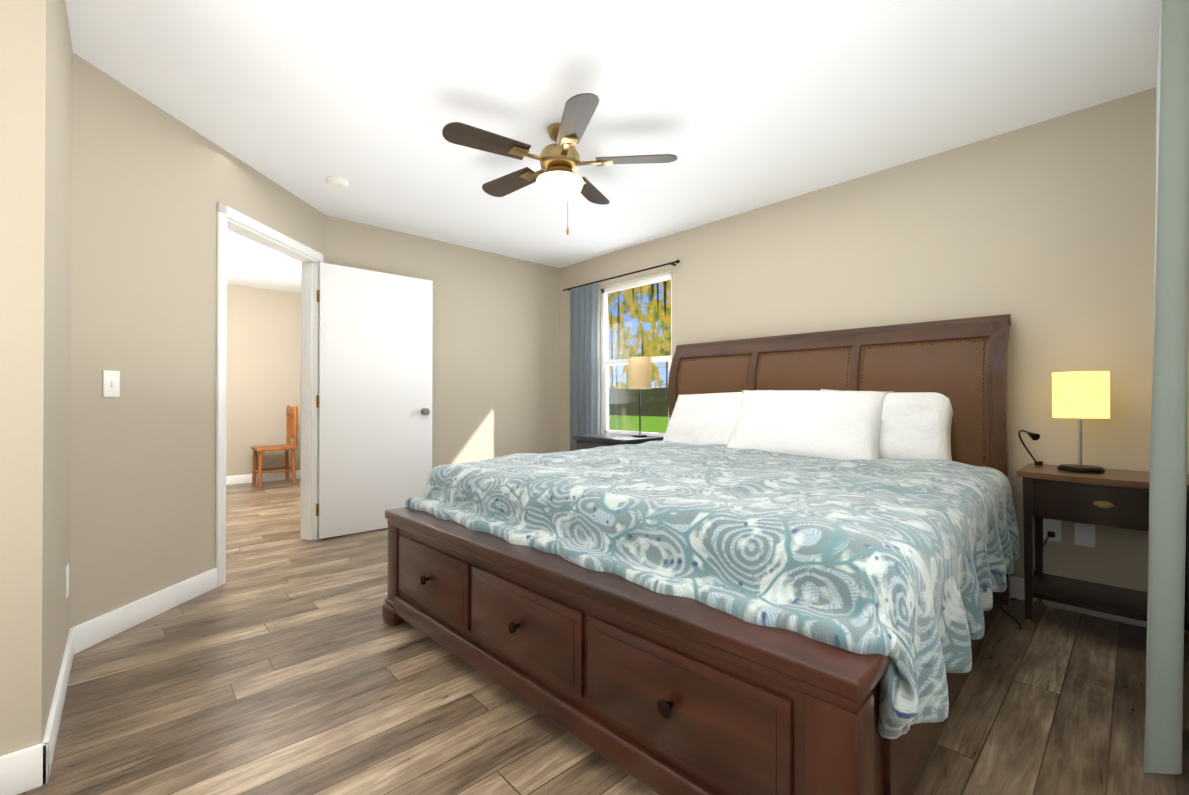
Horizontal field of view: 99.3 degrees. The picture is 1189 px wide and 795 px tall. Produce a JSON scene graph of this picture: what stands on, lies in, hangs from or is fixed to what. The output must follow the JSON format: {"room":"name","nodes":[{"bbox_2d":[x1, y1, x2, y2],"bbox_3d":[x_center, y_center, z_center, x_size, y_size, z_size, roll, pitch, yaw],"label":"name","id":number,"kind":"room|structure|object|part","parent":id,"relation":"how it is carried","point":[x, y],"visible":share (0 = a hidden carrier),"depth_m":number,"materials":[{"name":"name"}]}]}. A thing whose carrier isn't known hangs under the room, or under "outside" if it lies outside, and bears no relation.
{"room":"bedroom","nodes":[
{"label":"bedroom","id":0,"kind":"room"},
{"bbox_2d":[0,0,50,755],"bbox_3d":[-1.917,-0.186,1.039,1.075,2.440,0.120,0,0,-43],"label":"wall","id":1,"kind":"structure","parent":0,"point":[25,52],"depth_m":1.34,"materials":[{"name":"beige paint"}]},
{"bbox_2d":[0,742,48,794],"bbox_3d":[-1.867,0.979,0.988,1.089,0.110,0.014,0,0,-43],"label":"baseboard","id":2,"kind":"structure","parent":1,"relation":"attached to","point":[21,771],"depth_m":1.32,"materials":[{"name":"white wood"}]},
{"bbox_2d":[46,0,72,722],"bbox_3d":[-1.901,-0.182,1.723,0.120,2.440,0.860,0,0,-43],"label":"wall","id":3,"kind":"structure","parent":0,"point":[60,293],"depth_m":1.68,"materials":[{"name":"beige paint"}]},
{"bbox_2d":[42,628,73,784],"bbox_3d":[-1.791,0.983,1.696,0.014,0.110,0.949,0,0,-43],"label":"baseboard","id":4,"kind":"structure","parent":3,"relation":"attached to","point":[50,735],"depth_m":1.58,"materials":[{"name":"white wood"}]},
{"bbox_2d":[65,564,68,598],"bbox_3d":[-1.991,0.694,1.909,0.007,0.115,0.072,0,0,-43],"label":"electrical outlet","id":5,"kind":"object","parent":3,"relation":"attached to","point":[66,581],"visible":1,"depth_m":1.89,"materials":[{"name":"white plastic"}]},
{"bbox_2d":[69,53,324,628],"bbox_3d":[-2.142,-0.175,2.945,0.120,2.440,1.901,0,0,2],"label":"wall","id":6,"kind":"structure","parent":0,"point":[148,185],"depth_m":2.36,"materials":[{"name":"beige paint"}]},
{"bbox_2d":[103,370,119,396],"bbox_3d":[-2.102,-0.060,2.203,0.014,0.115,0.072,0,0,2],"label":"light switch","id":7,"kind":"object","parent":6,"relation":"attached to","point":[111,383],"visible":1,"depth_m":2.20,"materials":[{"name":"white plastic"}]},
{"bbox_2d":[72,568,216,653],"bbox_3d":[-2.095,0.987,2.408,0.014,0.110,0.745,0,0,2],"label":"baseboard","id":8,"kind":"structure","parent":6,"relation":"attached to","point":[94,631],"depth_m":2.32,"materials":[{"name":"white wood"}]},
{"bbox_2d":[215,202,324,586],"bbox_3d":[-2.129,-0.015,3.303,0.152,2.125,1.030,0,0,2],"label":"door frame","id":9,"kind":"structure","parent":6,"relation":"attached to","point":[221,393],"depth_m":3.11,"materials":[{"name":"white wood"}]},
{"bbox_3d":[-2.061,-1.048,3.307,0.016,0.060,1.030,0,0,2],"label":"inner top door trim","id":10,"kind":"part","parent":9,"relation":"part of","materials":[{"name":"white wood"}]},
{"bbox_3d":[-2.129,-1.010,3.309,0.124,0.015,0.910,0,0,2],"label":"door jamb","id":11,"kind":"part","parent":9,"relation":"part of","materials":[{"name":"white wood"}]},
{"bbox_3d":[-2.179,-0.012,3.790,0.016,2.125,0.060,0,0,2],"label":"right outer door trim","id":12,"kind":"part","parent":9,"relation":"part of","materials":[{"name":"white wood"}]},
{"bbox_3d":[-2.043,-0.013,3.785,0.016,2.125,0.060,0,0,2],"label":"right inside door trim","id":13,"kind":"part","parent":9,"relation":"part of","materials":[{"name":"white wood"}]},
{"bbox_2d":[306,262,311,539],"bbox_3d":[-2.110,0.025,3.736,0.035,2.050,0.012,0,0,2],"label":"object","id":14,"kind":"object","parent":6,"relation":"attached to","point":[309,418],"visible":1,"depth_m":3.73,"materials":[{"name":"white wood"}]},
{"bbox_2d":[318,262,432,538],"bbox_3d":[-1.711,0.024,4.020,0.865,2.039,0.035,0,0,-42],"label":"door leaf","id":15,"kind":"structure","parent":6,"relation":"in","point":[375,394],"depth_m":3.96,"materials":[{"name":"white wood"}]},
{"bbox_2d":[226,284,300,475],"bbox_3d":[-4.535,-0.156,6.155,5.840,2.440,0.120,0,0,-43],"label":"wall","id":16,"kind":"structure","parent":0,"point":[263,359],"depth_m":6.38,"materials":[{"name":"beige paint"}]},
{"bbox_2d":[226,470,300,484],"bbox_3d":[-4.489,1.009,6.099,5.600,0.110,0.014,0,0,-43],"label":"baseboard","id":17,"kind":"structure","parent":16,"relation":"attached to","point":[246,478],"depth_m":6.37,"materials":[{"name":"white wood"}]},
{"bbox_2d":[325,215,559,468],"bbox_3d":[-1.144,-0.164,4.759,2.770,2.440,0.120,0,0,-43],"label":"wall","id":18,"kind":"structure","parent":0,"point":[496,357],"depth_m":4.75,"materials":[{"name":"beige paint"}]},
{"bbox_2d":[17,478,1188,794],"bbox_3d":[-1.806,1.072,3.209,6.000,0.050,8.100,0,0,-43],"label":"floor","id":19,"kind":"structure","parent":0,"point":[285,660],"depth_m":1.70,"materials":[{"name":"brown wood"}]},
{"bbox_2d":[251,405,297,487],"bbox_3d":[-3.910,0.579,6.171,0.424,0.971,0.428,0,0,-43],"label":"chair","id":20,"kind":"object","parent":19,"relation":"on","point":[287,446],"visible":1,"depth_m":6.15,"materials":[{"name":"brown wood"}]},
{"bbox_3d":[-4.152,0.849,6.178,0.054,0.432,0.054,0,0,-43],"label":"leg","id":21,"kind":"part","parent":20,"relation":"part of","materials":[{"name":"brown wood"}]},
{"bbox_3d":[-3.920,0.848,5.927,0.054,0.432,0.054,0,0,-43],"label":"leg","id":22,"kind":"part","parent":20,"relation":"part of","materials":[{"name":"brown wood"}]},
{"bbox_3d":[-3.911,0.614,6.170,0.420,0.040,0.420,0,0,-43],"label":"seat","id":23,"kind":"part","parent":20,"relation":"part of","materials":[{"name":"brown wood"}]},
{"bbox_3d":[-3.902,0.850,6.410,0.054,0.432,0.054,0,0,-43],"label":"leg","id":24,"kind":"part","parent":20,"relation":"part of","materials":[{"name":"brown wood"}]},
{"bbox_3d":[-3.901,0.346,6.440,0.048,0.500,0.048,0,0,-43],"label":"post","id":25,"kind":"part","parent":20,"relation":"part of","materials":[{"name":"brown wood"}]},
{"bbox_3d":[-3.670,0.849,6.160,0.054,0.432,0.054,0,0,-43],"label":"leg","id":26,"kind":"part","parent":20,"relation":"part of","materials":[{"name":"brown wood"}]},
{"bbox_3d":[-3.643,0.344,6.162,0.048,0.500,0.048,0,0,-43],"label":"post","id":27,"kind":"part","parent":20,"relation":"part of","materials":[{"name":"brown wood"}]},
{"bbox_2d":[573,433,663,449],"bbox_3d":[0.209,0.693,4.331,0.522,0.720,0.640,0,0,-43],"label":"nightstand","id":28,"kind":"object","parent":19,"relation":"on","point":[591,441],"visible":0.21,"depth_m":4.20,"materials":[{"name":"brown wood"}]},
{"bbox_3d":[0.039,0.520,4.175,0.016,0.265,0.560,0,0,-43],"label":"drawer","id":29,"kind":"part","parent":28,"relation":"part of","materials":[{"name":"brown wood"}]},
{"bbox_2d":[628,357,651,436],"bbox_3d":[0.384,-0.003,4.266,0.196,0.669,0.196,0,0,-43],"label":"lamp","id":30,"kind":"object","parent":28,"relation":"on","point":[639,373],"visible":1,"depth_m":4.19,"materials":[{"name":"fabric"}]},
{"bbox_3d":[0.384,0.083,4.266,0.011,0.460,0.012,0,0,-43],"label":"stem","id":31,"kind":"part","parent":30,"relation":"part of","materials":[{"name":"metal"}]},
{"bbox_3d":[0.384,-0.205,4.267,0.196,0.265,0.196,0,0,-43],"label":"lamp shade","id":32,"kind":"part","parent":30,"relation":"part of","materials":[{"name":"fabric"}]},
{"bbox_2d":[382,314,1019,794],"bbox_3d":[0.582,0.305,2.485,2.209,1.474,2.423,0,0,45],"label":"bed","id":33,"kind":"object","parent":19,"relation":"on","point":[776,566],"visible":1,"depth_m":1.53,"materials":[{"name":"blue fabric"}]},
{"bbox_3d":[-0.906,0.793,2.382,0.100,0.397,0.100,0,0,45],"label":"foot post","id":34,"kind":"part","parent":33,"relation":"part of","materials":[{"name":"brown wood"}]},
{"bbox_3d":[-0.703,0.747,2.064,0.040,0.040,0.021,0,0,45],"label":"knob","id":35,"kind":"part","parent":33,"relation":"part of","materials":[{"name":"brown metal"}]},
{"bbox_3d":[-0.681,0.747,2.085,0.529,0.194,0.006,0,0,45],"label":"drawer","id":36,"kind":"part","parent":33,"relation":"part of","materials":[{"name":"brown wood"}]},
{"bbox_3d":[-0.675,0.747,2.092,0.585,0.250,0.016,0,0,45],"label":"drawer","id":37,"kind":"part","parent":33,"relation":"part of","materials":[{"name":"brown wood"}]},
{"bbox_3d":[-0.268,0.745,1.634,0.040,0.040,0.021,0,0,45],"label":"knob","id":38,"kind":"part","parent":33,"relation":"part of","materials":[{"name":"brown metal"}]},
{"bbox_3d":[-0.247,0.745,1.655,0.529,0.194,0.006,0,0,45],"label":"drawer","id":39,"kind":"part","parent":33,"relation":"part of","materials":[{"name":"brown wood"}]},
{"bbox_3d":[-0.241,0.745,1.661,0.585,0.250,0.016,0,0,45],"label":"drawer","id":40,"kind":"part","parent":33,"relation":"part of","materials":[{"name":"brown wood"}]},
{"bbox_3d":[-0.152,0.579,1.752,2.052,0.025,0.273,0,0,45],"label":"foot cornice","id":41,"kind":"part","parent":33,"relation":"part of","materials":[{"name":"brown wood"}]},
{"bbox_3d":[0.166,0.742,1.204,0.040,0.040,0.021,0,0,45],"label":"knob","id":42,"kind":"part","parent":33,"relation":"part of","materials":[{"name":"brown metal"}]},
{"bbox_3d":[0.187,0.742,1.225,0.529,0.194,0.006,0,0,45],"label":"drawer","id":43,"kind":"part","parent":33,"relation":"part of","materials":[{"name":"brown wood"}]},
{"bbox_3d":[0.193,0.742,1.231,0.585,0.250,0.016,0,0,45],"label":"drawer","id":44,"kind":"part","parent":33,"relation":"part of","materials":[{"name":"brown wood"}]},
{"bbox_2d":[663,392,742,444],"bbox_3d":[0.816,0.178,3.527,0.204,0.504,0.798,37,-25,-33],"label":"pillow","id":45,"kind":"object","parent":33,"relation":"on","point":[697,418],"depth_m":3.48,"materials":[{"name":"fabric"}]},
{"bbox_2d":[405,441,1019,738],"bbox_3d":[0.496,0.528,2.396,2.222,0.468,1.953,0,0,45],"label":"comforter","id":46,"kind":"object","parent":33,"relation":"on","point":[889,563],"depth_m":1.48,"materials":[{"name":"blue fabric"}]},
{"bbox_2d":[726,390,893,459],"bbox_3d":[1.236,0.170,3.014,0.903,0.525,0.223,1,-34,41],"label":"pillow","id":47,"kind":"object","parent":33,"relation":"on","point":[802,424],"depth_m":2.88,"materials":[{"name":"fabric"}]},
{"bbox_3d":[0.486,0.785,1.003,0.100,0.397,0.100,0,0,45],"label":"foot post","id":48,"kind":"part","parent":33,"relation":"part of","materials":[{"name":"brown wood"}]},
{"bbox_2d":[820,389,952,460],"bbox_3d":[1.608,0.179,2.835,0.693,0.483,0.195,1,-19,38],"label":"pillow","id":49,"kind":"object","parent":33,"relation":"on","point":[914,424],"depth_m":2.69,"materials":[{"name":"fabric"}]},
{"bbox_3d":[1.333,0.811,1.830,0.030,0.385,1.930,0,0,45],"label":"rail","id":50,"kind":"part","parent":33,"relation":"part of","materials":[{"name":"brown wood"}]},
{"bbox_2d":[1016,463,1188,668],"bbox_3d":[2.226,0.686,2.200,0.445,0.710,0.554,0,0,-43],"label":"nightstand","id":51,"kind":"object","parent":19,"relation":"on","point":[1116,498],"visible":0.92,"depth_m":2.16,"materials":[{"name":"brown wood"}]},
{"bbox_3d":[1.950,0.673,2.270,0.035,0.636,0.035,0,0,-43],"label":"leg","id":52,"kind":"part","parent":51,"relation":"part of","materials":[{"name":"black wood"}]},
{"bbox_2d":[1018,430,1042,465],"bbox_3d":[2.113,0.246,2.456,0.155,0.175,0.092,0,0,-43],"label":"light","id":53,"kind":"object","parent":51,"relation":"on","point":[1034,436],"visible":1,"depth_m":2.47,"materials":[{"name":"metal"}]},
{"bbox_3d":[2.206,0.675,2.508,0.035,0.636,0.035,0,0,-43],"label":"leg","id":54,"kind":"part","parent":51,"relation":"part of","materials":[{"name":"black wood"}]},
{"bbox_2d":[1052,371,1109,472],"bbox_3d":[2.196,0.108,2.284,0.188,0.444,0.188,0,0,-43],"label":"table lamp","id":55,"kind":"object","parent":51,"relation":"on","point":[1080,395],"visible":1,"depth_m":2.22,"materials":[{"name":"fabric"}]},
{"bbox_3d":[2.196,0.159,2.284,0.012,0.296,0.012,0,0,-43],"label":"stem","id":56,"kind":"part","parent":55,"relation":"part of","materials":[{"name":"silver metal"}]},
{"bbox_3d":[2.196,-0.011,2.284,0.188,0.205,0.188,0,0,-43],"label":"lamp shade","id":57,"kind":"part","parent":55,"relation":"part of","materials":[{"name":"yellow fabric"}]},
{"bbox_2d":[1032,573,1188,630],"bbox_3d":[2.245,0.880,2.216,0.375,0.022,0.490,0,0,-43],"label":"shelf","id":58,"kind":"object","parent":51,"relation":"attached to","point":[1133,604],"depth_m":2.22,"materials":[{"name":"black wood"}]},
{"bbox_3d":[2.532,0.672,2.157,0.035,0.636,0.035,0,0,-43],"label":"leg","id":59,"kind":"part","parent":51,"relation":"part of","materials":[{"name":"black wood"}]},
{"bbox_3d":[2.276,0.671,1.919,0.035,0.636,0.035,0,0,-43],"label":"leg","id":60,"kind":"part","parent":51,"relation":"part of","materials":[{"name":"black wood"}]},
{"bbox_2d":[65,0,1159,293],"bbox_3d":[-1.806,-1.418,3.224,6.000,0.050,8.100,0,0,-43],"label":"ceiling","id":61,"kind":"structure","parent":0,"point":[737,106],"depth_m":2.29,"materials":[{"name":"white paint"}]},
{"bbox_2d":[326,176,348,189],"bbox_3d":[-1.650,-1.373,3.246,0.132,0.039,0.132,0,0,-43],"label":"smoke detector","id":62,"kind":"object","parent":61,"relation":"attached to","point":[338,183],"visible":1,"depth_m":3.21,"materials":[{"name":"white plastic"}]},
{"bbox_2d":[442,93,676,234],"bbox_3d":[-0.216,-1.122,2.640,1.153,0.547,1.142,0,0,-43],"label":"ceiling fan","id":63,"kind":"object","parent":61,"relation":"hanging from","point":[559,180],"visible":1,"depth_m":2.54,"materials":[{"name":"brown wood"}]},
{"bbox_3d":[-0.517,-1.226,2.421,0.415,0.006,0.144,0,-11,-32],"label":"blade","id":64,"kind":"part","parent":63,"relation":"part of","materials":[{"name":"brown wood"}]},
{"bbox_3d":[-0.484,-1.223,2.887,0.415,0.006,0.144,0,-11,40],"label":"blade","id":65,"kind":"part","parent":63,"relation":"part of","materials":[{"name":"brown wood"}]},
{"bbox_3d":[-0.180,-1.077,2.630,0.244,0.095,0.244,0,0,-43],"label":"globe","id":66,"kind":"part","parent":63,"relation":"part of","materials":[{"name":"white glass"}]},
{"bbox_3d":[-0.180,-1.237,2.631,0.212,0.109,0.212,0,0,-43],"label":"motor","id":67,"kind":"part","parent":63,"relation":"part of","materials":[{"name":"gold metal"}]},
{"bbox_3d":[-0.085,-1.227,2.245,0.144,0.006,0.415,-11,2,-14],"label":"blade","id":68,"kind":"part","parent":63,"relation":"part of","materials":[{"name":"brown wood"}]},
{"bbox_3d":[-0.030,-1.223,2.999,0.144,0.006,0.415,12,4,22],"label":"blade","id":69,"kind":"part","parent":63,"relation":"part of","materials":[{"name":"brown wood"}]},
{"bbox_3d":[0.217,-1.225,2.603,0.415,0.006,0.144,0,11,4],"label":"blade","id":70,"kind":"part","parent":63,"relation":"part of","materials":[{"name":"brown wood"}]},
{"bbox_2d":[560,87,1188,592],"bbox_3d":[1.177,-0.170,3.816,0.120,2.440,4.660,0,0,-43],"label":"wall","id":71,"kind":"structure","parent":0,"point":[1042,233],"depth_m":2.65,"materials":[{"name":"beige paint"}]},
{"bbox_2d":[563,260,679,290],"bbox_3d":[0.208,-1.115,4.710,0.090,0.032,1.500,0,0,-43],"label":"curtain rod","id":72,"kind":"object","parent":71,"relation":"attached to","point":[669,263],"visible":0.98,"depth_m":4.56,"materials":[{"name":"brown metal"}]},
{"bbox_2d":[570,283,598,450],"bbox_3d":[-0.105,-0.146,5.000,0.060,1.906,0.400,0,0,-43],"label":"window curtain","id":73,"kind":"object","parent":72,"relation":"hanging from","point":[584,360],"visible":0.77,"depth_m":5.01,"materials":[{"name":"fabric"}]},
{"bbox_2d":[1043,518,1060,541],"bbox_3d":[2.283,0.659,2.526,0.007,0.117,0.072,0,0,-43],"label":"electrical outlet","id":74,"kind":"object","parent":71,"relation":"attached to","point":[1051,525],"visible":0.81,"depth_m":2.52,"materials":[{"name":"white plastic"}]},
{"bbox_2d":[1000,532,1054,628],"bbox_3d":[2.061,0.855,2.433,0.443,0.370,0.194,0,0,-43],"label":"power cord","id":75,"kind":"object","parent":74,"relation":"attached to","point":[1050,534],"visible":0.62,"depth_m":2.51,"materials":[{"name":"black plastic"}]},
{"bbox_2d":[1074,522,1094,547],"bbox_3d":[2.365,0.659,2.438,0.007,0.117,0.072,0,0,-43],"label":"electrical outlet","id":76,"kind":"object","parent":71,"relation":"attached to","point":[1084,534],"visible":0.92,"depth_m":2.44,"materials":[{"name":"white plastic"}]},
{"bbox_2d":[1010,576,1184,631],"bbox_3d":[1.128,0.995,3.764,0.014,0.110,4.420,0,0,-43],"label":"baseboard","id":77,"kind":"structure","parent":71,"relation":"attached to","point":[1017,589],"depth_m":2.47,"materials":[{"name":"white wood"}]},
{"label":"outside","id":78,"kind":"structure","parent":0,"visible":0},
{"bbox_2d":[608,280,670,432],"bbox_3d":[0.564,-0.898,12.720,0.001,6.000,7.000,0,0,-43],"label":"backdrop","id":79,"kind":"structure","parent":78,"point":[656,340],"depth_m":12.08,"materials":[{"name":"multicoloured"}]},
{"bbox_3d":[0.388,0.725,4.661,0.120,0.660,0.920,0,0,-43],"label":"wall","id":80,"kind":"structure","parent":0,"visible":0},
{"bbox_2d":[601,273,671,436],"bbox_3d":[0.397,-0.340,4.676,0.055,1.470,0.920,0,0,-43],"label":"window","id":81,"kind":"structure","parent":80,"relation":"in","point":[605,292],"depth_m":4.84,"materials":[{"name":"plastic"}]},
{"bbox_3d":[0.100,-0.338,4.997,0.055,1.470,0.045,0,0,-43],"label":"frame","id":82,"kind":"part","parent":81,"relation":"part of","materials":[{"name":"plastic"}]},
{"bbox_3d":[0.117,0.007,4.959,0.028,0.690,0.030,0,0,-43],"label":"window sash","id":83,"kind":"part","parent":81,"relation":"part of","materials":[{"name":"white plastic"}]},
{"bbox_3d":[0.389,0.333,4.664,0.028,0.035,0.830,0,0,-43],"label":"window sash","id":84,"kind":"part","parent":81,"relation":"part of","materials":[{"name":"white wood"}]},
{"bbox_3d":[0.397,-1.052,4.680,0.055,0.045,0.920,0,0,-43],"label":"frame","id":85,"kind":"part","parent":81,"relation":"part of","materials":[{"name":"plastic"}]},
{"bbox_3d":[0.661,0.004,4.373,0.028,0.690,0.030,0,0,-43],"label":"window sash","id":86,"kind":"part","parent":81,"relation":"part of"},
{"bbox_3d":[0.695,-0.342,4.355,0.055,1.470,0.045,0,0,-43],"label":"frame","id":87,"kind":"part","parent":81,"relation":"part of","materials":[{"name":"plastic"}]},
{"label":"door knob","id":88,"kind":"object","parent":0,"visible":0},
{"bbox_2d":[423,408,429,414],"bbox_3d":[-1.400,0.118,4.215,0.056,0.056,0.030,0,0,-42],"label":"door knob","id":89,"kind":"object","parent":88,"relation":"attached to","point":[426,411],"visible":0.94,"depth_m":4.20,"materials":[{"name":"silver metal"}]},
{"bbox_3d":[1.957,-1.332,1.668,1.600,0.018,0.018,0,0,-43],"label":"curtain rod","id":90,"kind":"object","parent":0,"visible":0},
{"bbox_2d":[1143,0,1188,773],"bbox_3d":[1.821,-0.158,1.616,0.880,2.330,0.104,0,0,-43],"label":"curtain","id":91,"kind":"object","parent":90,"relation":"hanging from","point":[1166,598],"visible":1,"depth_m":1.34,"materials":[{"name":"grey fabric"}]}
]}

